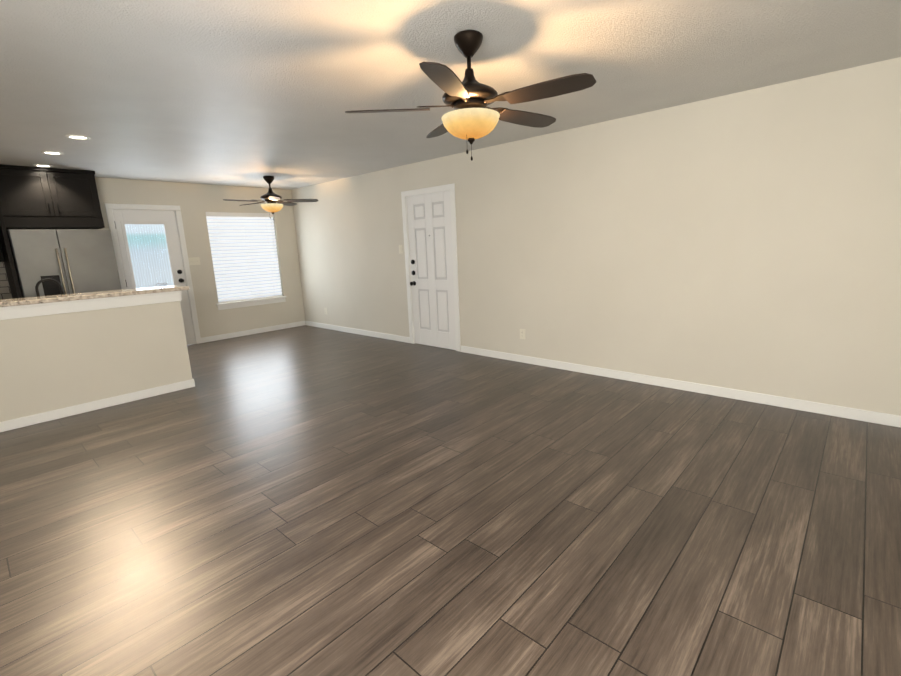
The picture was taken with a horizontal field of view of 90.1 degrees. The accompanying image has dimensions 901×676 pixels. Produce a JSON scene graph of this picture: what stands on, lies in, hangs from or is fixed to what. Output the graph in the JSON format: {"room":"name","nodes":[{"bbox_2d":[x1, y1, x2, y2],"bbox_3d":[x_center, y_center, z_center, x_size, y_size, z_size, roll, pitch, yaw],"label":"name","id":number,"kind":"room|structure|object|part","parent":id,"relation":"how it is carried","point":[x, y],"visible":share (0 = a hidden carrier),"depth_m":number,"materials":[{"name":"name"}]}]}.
{"room":"empty living room","nodes":[
{"label":"empty living room","id":0,"kind":"room"},
{"bbox_2d":[0,301,191,421],"bbox_3d":[-3.702,0.244,3.822,0.120,1.030,2.620,8,16,42],"label":"wall","id":1,"kind":"structure","parent":0,"point":[54,362],"depth_m":4.13,"materials":[{"name":"paint"}]},
{"bbox_2d":[0,291,181,319],"bbox_3d":[-3.708,-0.210,3.732,0.164,0.106,2.644,8,16,42],"label":"trim","id":2,"kind":"structure","parent":1,"relation":"attached to","point":[29,310],"depth_m":4.06,"materials":[{"name":"white"}]},
{"bbox_2d":[0,285,188,306],"bbox_3d":[-3.749,-0.298,3.797,0.395,0.037,2.707,8,16,42],"label":"countertop","id":3,"kind":"structure","parent":1,"relation":"on","point":[58,298],"depth_m":4.09,"materials":[{"name":"beige stone"}]},
{"bbox_2d":[0,378,194,431],"bbox_3d":[-3.632,0.712,3.880,0.015,0.085,2.632,8,16,42],"label":"baseboard","id":4,"kind":"structure","parent":1,"relation":"attached to","point":[25,421],"depth_m":4.18,"materials":[{"name":"white wood"}]},
{"bbox_2d":[9,177,304,337],"bbox_3d":[-4.642,-0.966,6.338,0.120,2.440,5.640,8,16,42],"label":"wall","id":5,"kind":"structure","parent":0,"point":[195,202],"depth_m":7.18,"materials":[{"name":"paint"}]},
{"bbox_2d":[0,244,4,261],"bbox_3d":[-5.480,-1.358,4.993,0.325,1.045,0.570,8,16,42],"label":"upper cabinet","id":6,"kind":"object","parent":5,"relation":"attached to","point":[1,257],"visible":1,"depth_m":5.16,"materials":[{"name":"black wood"}]},
{"bbox_2d":[0,262,11,299],"bbox_3d":[-5.893,-0.548,4.920,0.008,0.478,1.532,8,16,42],"label":"tile backsplash","id":7,"kind":"structure","parent":5,"relation":"attached to","point":[5,292],"depth_m":5.44,"materials":[{"name":"beige tile"}]},
{"bbox_2d":[0,164,104,229],"bbox_3d":[-4.859,-1.667,5.438,0.583,0.674,0.919,8,16,42],"label":"upper cabinet","id":8,"kind":"object","parent":5,"relation":"attached to","point":[41,198],"visible":0.94,"depth_m":5.25,"materials":[{"name":"black wood"}]},
{"bbox_2d":[105,203,200,343],"bbox_3d":[-4.361,-0.874,6.655,0.136,2.108,0.920,8,16,42],"label":"door frame","id":9,"kind":"structure","parent":5,"relation":"attached to","point":[109,208],"depth_m":6.65,"materials":[{"name":"white wood"}]},
{"bbox_2d":[113,210,194,344],"bbox_3d":[-4.318,-0.830,6.613,0.106,2.025,0.775,8,16,42],"label":"back door","id":10,"kind":"structure","parent":5,"relation":"in","point":[166,219],"depth_m":6.60,"materials":[{"name":"white wood"}]},
{"bbox_3d":[-4.316,-0.833,6.591,0.075,1.700,0.746,8,16,42],"label":"back door hardware","id":11,"kind":"part","parent":10,"relation":"part of","materials":[{"name":"black metal"}]},
{"bbox_2d":[216,296,286,309],"bbox_3d":[-3.392,-0.607,7.720,0.108,0.104,1.200,8,16,42],"label":"trim","id":12,"kind":"structure","parent":5,"relation":"attached to","point":[238,304],"depth_m":7.66,"materials":[{"name":"white wood"}]},
{"bbox_2d":[201,321,303,342],"bbox_3d":[-3.362,-0.119,7.799,0.015,0.085,1.820,8,16,42],"label":"baseboard","id":13,"kind":"structure","parent":5,"relation":"attached to","point":[271,328],"depth_m":7.71,"materials":[{"name":"white wood"}]},
{"bbox_2d":[0,325,900,675],"bbox_3d":[-1.268,0.744,3.601,9.120,0.050,5.640,8,16,42],"label":"floor","id":14,"kind":"structure","parent":0,"point":[304,501],"depth_m":2.26,"materials":[{"name":"laminate"}]},
{"bbox_2d":[0,205,21,298],"bbox_3d":[-5.075,-0.692,5.210,0.780,2.400,0.036,8,16,42],"label":"panel","id":15,"kind":"object","parent":14,"relation":"on","point":[11,273],"visible":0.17,"depth_m":4.96,"materials":[{"name":"black wood"}]},
{"bbox_2d":[6,229,121,297],"bbox_3d":[-4.705,-0.456,5.607,0.811,1.723,0.907,8,16,42],"label":"refrigerator","id":16,"kind":"object","parent":14,"relation":"on","point":[72,261],"visible":0.48,"depth_m":5.23,"materials":[{"name":"silver metal"}]},
{"bbox_3d":[-3.994,0.289,4.050,0.595,0.872,2.520,8,16,42],"label":"cabinet","id":17,"kind":"object","parent":14,"relation":"on","visible":0},
{"bbox_3d":[-4.012,-0.161,3.973,0.622,0.036,2.556,8,16,42],"label":"countertop","id":18,"kind":"structure","parent":17,"relation":"on","visible":0},
{"bbox_2d":[35,278,63,296],"bbox_3d":[-3.689,-0.391,4.145,0.103,0.316,0.209,8,16,42],"label":"kitchen faucet","id":19,"kind":"object","parent":18,"relation":"on","point":[47,279],"visible":0.52,"depth_m":4.13,"materials":[{"name":"black metal"}]},
{"bbox_2d":[0,0,900,189],"bbox_3d":[-1.366,-1.691,3.091,9.120,0.050,5.640,8,16,42],"label":"ceiling","id":20,"kind":"structure","parent":0,"point":[245,93],"depth_m":2.74,"materials":[{"name":"white paint"}]},
{"bbox_2d":[33,164,53,166],"bbox_3d":[-4.607,-1.947,5.088,0.180,0.010,0.180,8,16,42],"label":"recessed light","id":21,"kind":"object","parent":20,"relation":"in","point":[41,165],"visible":1,"depth_m":5.07,"materials":[{"name":"white"}]},
{"bbox_2d":[41,151,63,154],"bbox_3d":[-3.977,-1.848,4.495,0.180,0.010,0.180,8,16,42],"label":"recessed light","id":22,"kind":"object","parent":20,"relation":"in","point":[52,152],"visible":1,"depth_m":4.48,"materials":[{"name":"white"}]},
{"bbox_2d":[65,134,90,139],"bbox_3d":[-3.273,-1.763,3.954,0.180,0.010,0.180,8,16,42],"label":"recessed light","id":23,"kind":"object","parent":20,"relation":"in","point":[77,137],"visible":1,"depth_m":3.95,"materials":[{"name":"white"}]},
{"bbox_2d":[223,176,317,219],"bbox_3d":[-2.641,-2.017,6.512,1.271,0.612,1.236,8,16,42],"label":"ceiling fan","id":24,"kind":"object","parent":20,"relation":"hanging from","point":[270,197],"visible":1,"depth_m":6.47,"materials":[{"name":"brown metal"}]},
{"bbox_2d":[345,30,595,160],"bbox_3d":[0.143,-1.267,2.391,1.254,0.612,1.262,8,16,42],"label":"room ceiling fan","id":25,"kind":"object","parent":20,"relation":"hanging from","point":[471,117],"visible":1,"depth_m":2.30,"materials":[{"name":"brown metal"}]},
{"bbox_2d":[291,57,900,415],"bbox_3d":[0.584,-0.957,5.289,9.000,2.440,0.120,8,16,42],"label":"wall","id":26,"kind":"structure","parent":0,"point":[749,240],"depth_m":3.91,"materials":[{"name":"paint"}]},
{"bbox_2d":[304,321,409,342],"bbox_3d":[-1.666,-0.127,7.509,2.905,0.085,0.012,8,16,42],"label":"baseboard","id":27,"kind":"structure","parent":26,"relation":"attached to","point":[339,328],"depth_m":7.32,"materials":[{"name":"white wood"}]},
{"bbox_2d":[401,183,460,351],"bbox_3d":[-0.228,-0.913,6.048,0.970,2.108,0.136,8,16,42],"label":"door frame","id":28,"kind":"structure","parent":26,"relation":"attached to","point":[449,187],"depth_m":5.87,"materials":[{"name":"white wood"}]},
{"bbox_2d":[407,191,455,349],"bbox_3d":[-0.263,-0.866,6.004,0.825,2.025,0.106,8,16,42],"label":"entry door","id":29,"kind":"structure","parent":26,"relation":"in","point":[431,255],"depth_m":6.01,"materials":[{"name":"white wood"}]},
{"bbox_3d":[-0.263,-0.869,5.982,0.796,1.700,0.075,8,16,42],"label":"entry door hardware","id":30,"kind":"part","parent":29,"relation":"part of","materials":[{"name":"black metal"}]},
{"bbox_2d":[520,329,524,338],"bbox_3d":[0.831,-0.045,5.193,0.072,0.116,0.009,8,16,42],"label":"electrical outlet plate","id":31,"kind":"object","parent":26,"relation":"attached to","point":[522,333],"visible":1,"depth_m":5.19,"materials":[{"name":"beige plastic"}]},
{"bbox_2d":[461,346,900,427],"bbox_3d":[1.677,0.368,4.501,4.162,0.085,0.012,8,16,42],"label":"baseboard","id":32,"kind":"structure","parent":26,"relation":"attached to","point":[824,409],"depth_m":3.93,"materials":[{"name":"white wood"}]},
{"label":"outside","id":33,"kind":"structure","parent":0,"visible":0},
{"bbox_2d":[125,224,172,287],"bbox_3d":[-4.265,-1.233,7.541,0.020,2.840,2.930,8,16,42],"label":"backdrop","id":34,"kind":"structure","parent":33,"point":[161,262],"depth_m":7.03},
{"bbox_3d":[-3.479,-1.371,7.613,0.045,1.440,1.120,8,16,42],"label":"window","id":35,"kind":"structure","parent":0,"visible":0},
{"bbox_2d":[205,212,282,302],"bbox_3d":[-3.435,-1.365,7.573,0.060,1.437,1.112,8,16,42],"label":"window blinds","id":36,"kind":"object","parent":35,"relation":"attached to","point":[243,246],"visible":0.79,"depth_m":7.54,"materials":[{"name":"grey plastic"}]}
]}

